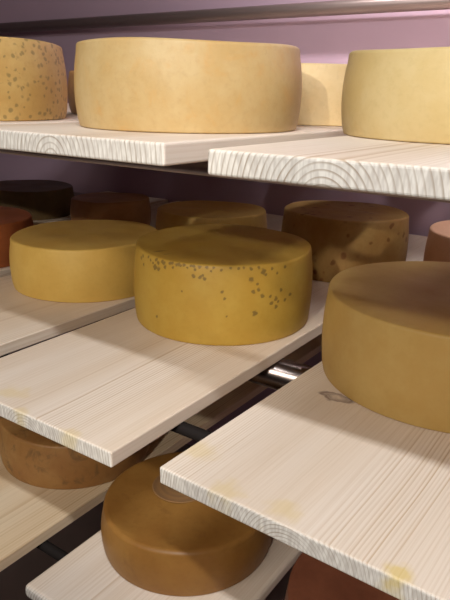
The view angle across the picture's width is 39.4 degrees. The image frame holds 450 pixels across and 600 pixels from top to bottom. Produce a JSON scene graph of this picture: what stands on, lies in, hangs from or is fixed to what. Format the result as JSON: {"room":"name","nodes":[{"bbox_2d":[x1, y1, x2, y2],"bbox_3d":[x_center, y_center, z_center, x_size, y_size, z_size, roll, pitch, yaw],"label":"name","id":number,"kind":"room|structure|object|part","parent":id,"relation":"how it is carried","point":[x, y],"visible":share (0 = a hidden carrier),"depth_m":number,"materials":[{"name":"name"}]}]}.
{"room":"cheese aging room","nodes":[
{"label":"cheese aging room","id":0,"kind":"room"},
{"bbox_2d":[0,444,294,599],"bbox_3d":[-0.962,1.337,0.500,5.390,0.105,4.816,13,22,33],"label":"floor","id":1,"kind":"structure","parent":0,"point":[14,579],"depth_m":1.95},
{"bbox_2d":[0,0,449,560],"bbox_3d":[-0.330,-0.055,1.695,3.758,1.820,1.308,13,22,33],"label":"rack","id":2,"kind":"object","parent":1,"relation":"on","point":[279,374],"visible":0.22,"depth_m":1.74,"materials":[{"name":"silver metal"}]},
{"bbox_2d":[0,112,78,124],"bbox_3d":[-0.066,-0.390,1.351,0.315,0.021,1.368,13,22,33],"label":"shelf board","id":3,"kind":"object","parent":2,"relation":"on","point":[70,117],"visible":0.02,"depth_m":0.87,"materials":[{"name":"brown wood"}]},
{"bbox_2d":[0,36,67,120],"bbox_3d":[-0.364,-0.323,0.920,0.261,0.108,0.259,13,22,33],"label":"cheese wheel","id":4,"kind":"object","parent":3,"relation":"on","point":[33,78],"visible":1,"depth_m":0.85,"materials":[{"name":"beige food"}]},
{"bbox_2d":[68,70,76,113],"bbox_3d":[-0.164,-0.397,1.208,0.270,0.076,0.272,13,22,33],"label":"cheese wheel","id":5,"kind":"object","parent":3,"relation":"on","point":[71,96],"visible":0.12,"depth_m":1.14,"materials":[{"name":"brown food"}]},
{"bbox_3d":[-0.698,0.288,1.264,3.675,0.017,0.017,13,22,33],"label":"rail","id":6,"kind":"part","parent":2,"relation":"part of","materials":[{"name":"black metal"}]},
{"bbox_2d":[0,201,179,276],"bbox_3d":[-0.443,-0.159,1.701,0.308,0.021,1.368,13,22,33],"label":"shelf board","id":7,"kind":"object","parent":2,"relation":"on","point":[5,271],"visible":0.18,"depth_m":1.94,"materials":[{"name":"brown wood"}]},
{"bbox_2d":[0,206,33,267],"bbox_3d":[-0.591,-0.150,1.470,0.282,0.100,0.280,13,22,33],"label":"cheese wheel","id":8,"kind":"object","parent":7,"relation":"on","point":[12,220],"visible":0.49,"depth_m":1.41,"materials":[{"name":"brown food"}]},
{"bbox_2d":[70,192,150,224],"bbox_3d":[-0.333,-0.259,1.839,0.233,0.088,0.233,13,22,33],"label":"cheese wheel","id":9,"kind":"object","parent":7,"relation":"on","point":[134,207],"visible":0.78,"depth_m":1.75,"materials":[{"name":"brown food"}]},
{"bbox_2d":[33,191,167,224],"bbox_3d":[-0.732,-0.228,1.892,0.315,0.021,1.368,13,22,33],"label":"shelf board","id":10,"kind":"object","parent":2,"relation":"on","point":[153,201],"visible":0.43,"depth_m":1.98,"materials":[{"name":"brown wood"}]},
{"bbox_2d":[0,180,73,220],"bbox_3d":[-0.625,-0.324,2.011,0.279,0.091,0.277,13,22,33],"label":"cheese wheel","id":11,"kind":"object","parent":10,"relation":"on","point":[43,199],"visible":0.84,"depth_m":1.92,"materials":[{"name":"black food"}]},
{"bbox_3d":[-0.668,0.017,1.211,3.675,0.017,0.017,13,22,33],"label":"rail","id":12,"kind":"part","parent":2,"relation":"part of","materials":[{"name":"black metal"}]},
{"bbox_2d":[0,213,282,355],"bbox_3d":[-0.151,-0.089,1.509,0.317,0.021,1.368,14,22,33],"label":"shelf board","id":13,"kind":"object","parent":2,"relation":"on","point":[25,321],"visible":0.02,"depth_m":1.12,"materials":[{"name":"brown wood"}]},
{"bbox_2d":[9,220,156,302],"bbox_3d":[-0.285,-0.090,1.300,0.307,0.104,0.305,13,22,33],"label":"cheese wheel","id":14,"kind":"object","parent":13,"relation":"on","point":[70,261],"visible":0.81,"depth_m":1.18,"materials":[{"name":"yellow food"}]},
{"bbox_2d":[156,200,266,229],"bbox_3d":[-0.035,-0.194,1.648,0.291,0.097,0.292,13,22,33],"label":"cheese wheel","id":15,"kind":"object","parent":13,"relation":"on","point":[182,213],"visible":0.56,"depth_m":1.57,"materials":[{"name":"brown food"}]},
{"bbox_2d":[0,334,321,571],"bbox_3d":[-0.076,0.194,1.530,0.316,0.021,1.368,13,22,32],"label":"shelf board","id":16,"kind":"object","parent":2,"relation":"on","point":[30,515],"visible":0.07,"depth_m":1.06,"materials":[{"name":"brown wood"}]},
{"bbox_2d":[0,416,149,489],"bbox_3d":[-0.282,0.242,1.197,0.286,0.087,0.284,13,22,33],"label":"cheese wheel","id":17,"kind":"object","parent":16,"relation":"on","point":[34,459],"visible":0.37,"depth_m":1.07,"materials":[{"name":"orange food"}]},
{"bbox_2d":[26,530,301,599],"bbox_3d":[0.221,0.263,1.340,0.278,0.021,1.368,13,22,32],"label":"shelf board","id":18,"kind":"object","parent":2,"relation":"on","point":[85,573],"visible":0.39,"depth_m":0.89,"materials":[{"name":"brown wood"}]},
{"bbox_2d":[101,451,271,595],"bbox_3d":[-0.057,0.329,0.962,0.260,0.077,0.261,13,22,33],"label":"cheese wheel","id":19,"kind":"object","parent":18,"relation":"on","point":[160,539],"visible":0.67,"depth_m":0.87,"materials":[{"name":"orange food"}]},
{"bbox_2d":[0,122,348,165],"bbox_3d":[0.214,-0.324,1.168,0.315,0.021,1.368,14,22,33],"label":"shelf board","id":20,"kind":"object","parent":2,"relation":"on","point":[63,139],"visible":0.47,"depth_m":0.62,"materials":[{"name":"brown wood"}]},
{"bbox_2d":[74,37,301,133],"bbox_3d":[-0.046,-0.266,0.783,0.279,0.098,0.278,13,22,33],"label":"cheese wheel","id":21,"kind":"object","parent":20,"relation":"on","point":[134,84],"visible":1,"depth_m":0.67,"materials":[{"name":"beige food"}]},
{"bbox_2d":[297,63,346,125],"bbox_3d":[0.160,-0.332,1.015,0.279,0.088,0.277,13,22,33],"label":"cheese wheel","id":22,"kind":"object","parent":20,"relation":"on","point":[322,83],"visible":0.19,"depth_m":0.89,"materials":[{"name":"beige food"}]},
{"bbox_3d":[-0.523,-0.028,1.413,3.675,0.052,0.052,13,22,33],"label":"rail","id":23,"kind":"part","parent":2,"relation":"part of","materials":[{"name":"metal"}]},
{"bbox_2d":[0,234,427,466],"bbox_3d":[0.134,-0.020,1.318,0.315,0.021,1.368,13,22,32],"label":"shelf board","id":24,"kind":"object","parent":2,"relation":"on","point":[104,390],"visible":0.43,"depth_m":0.88,"materials":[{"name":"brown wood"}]},
{"bbox_2d":[134,224,312,345],"bbox_3d":[-0.004,-0.039,1.115,0.314,0.135,0.316,10,20,24],"label":"cheese wheel","id":25,"kind":"object","parent":24,"relation":"on","point":[201,284],"visible":1,"depth_m":1.00,"materials":[{"name":"yellow food"}]},
{"bbox_2d":[281,200,408,282],"bbox_3d":[0.272,-0.142,1.443,0.287,0.138,0.287,13,22,33],"label":"cheese wheel","id":26,"kind":"object","parent":24,"relation":"on","point":[341,235],"visible":0.7,"depth_m":1.32,"materials":[{"name":"brown food"}]},
{"bbox_3d":[0.048,-0.894,1.964,3.675,0.039,0.039,13,22,33],"label":"rail","id":27,"kind":"part","parent":2,"relation":"part of","materials":[{"name":"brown metal"}]},
{"bbox_3d":[-0.685,-0.293,1.073,3.675,0.017,0.017,13,22,33],"label":"rail","id":28,"kind":"part","parent":2,"relation":"part of","materials":[{"name":"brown metal"}]},
{"bbox_2d":[160,361,449,599],"bbox_3d":[0.469,0.057,1.106,0.329,0.021,1.368,14,22,34],"label":"shelf board","id":29,"kind":"object","parent":2,"relation":"on","point":[364,493],"visible":0.87,"depth_m":0.65,"materials":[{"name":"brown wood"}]},
{"bbox_2d":[322,261,449,432],"bbox_3d":[0.318,0.048,0.885,0.359,0.126,0.356,13,22,33],"label":"cheese wheel","id":30,"kind":"object","parent":29,"relation":"on","point":[386,326],"visible":1,"depth_m":0.79,"materials":[{"name":"yellow food"}]},
{"bbox_2d":[423,220,449,261],"bbox_3d":[0.553,-0.076,1.276,0.287,0.128,0.286,13,22,33],"label":"cheese wheel","id":31,"kind":"object","parent":29,"relation":"on","point":[437,248],"visible":0.6,"depth_m":1.25,"materials":[{"name":"brown food"}]},
{"bbox_2d":[208,136,449,200],"bbox_3d":[0.504,-0.247,0.953,0.315,0.021,1.368,13,22,32],"label":"shelf board","id":32,"kind":"object","parent":2,"relation":"on","point":[411,169],"visible":1,"depth_m":0.46,"materials":[{"name":"brown wood"}]},
{"bbox_2d":[341,47,449,143],"bbox_3d":[0.273,-0.227,0.697,0.283,0.091,0.284,13,22,33],"label":"cheese wheel","id":33,"kind":"object","parent":32,"relation":"on","point":[403,95],"visible":1,"depth_m":0.61,"materials":[{"name":"beige food"}]},
{"bbox_3d":[0.495,0.333,1.146,0.312,0.021,1.368,13,22,33],"label":"shelf board","id":34,"kind":"object","parent":2,"relation":"on","visible":0},
{"bbox_2d":[285,552,398,599],"bbox_3d":[0.206,0.394,0.744,0.278,0.101,0.278,13,22,33],"label":"cheese wheel","id":35,"kind":"object","parent":34,"relation":"on","point":[310,578],"visible":0.28,"depth_m":0.75,"materials":[{"name":"brown food"}]},
{"bbox_2d":[0,0,449,445],"bbox_3d":[0.421,-0.550,1.908,5.180,2.660,0.105,13,22,33],"label":"wall","id":36,"kind":"structure","parent":0,"point":[319,39],"depth_m":2.13,"materials":[{"name":"paint"}]}
]}

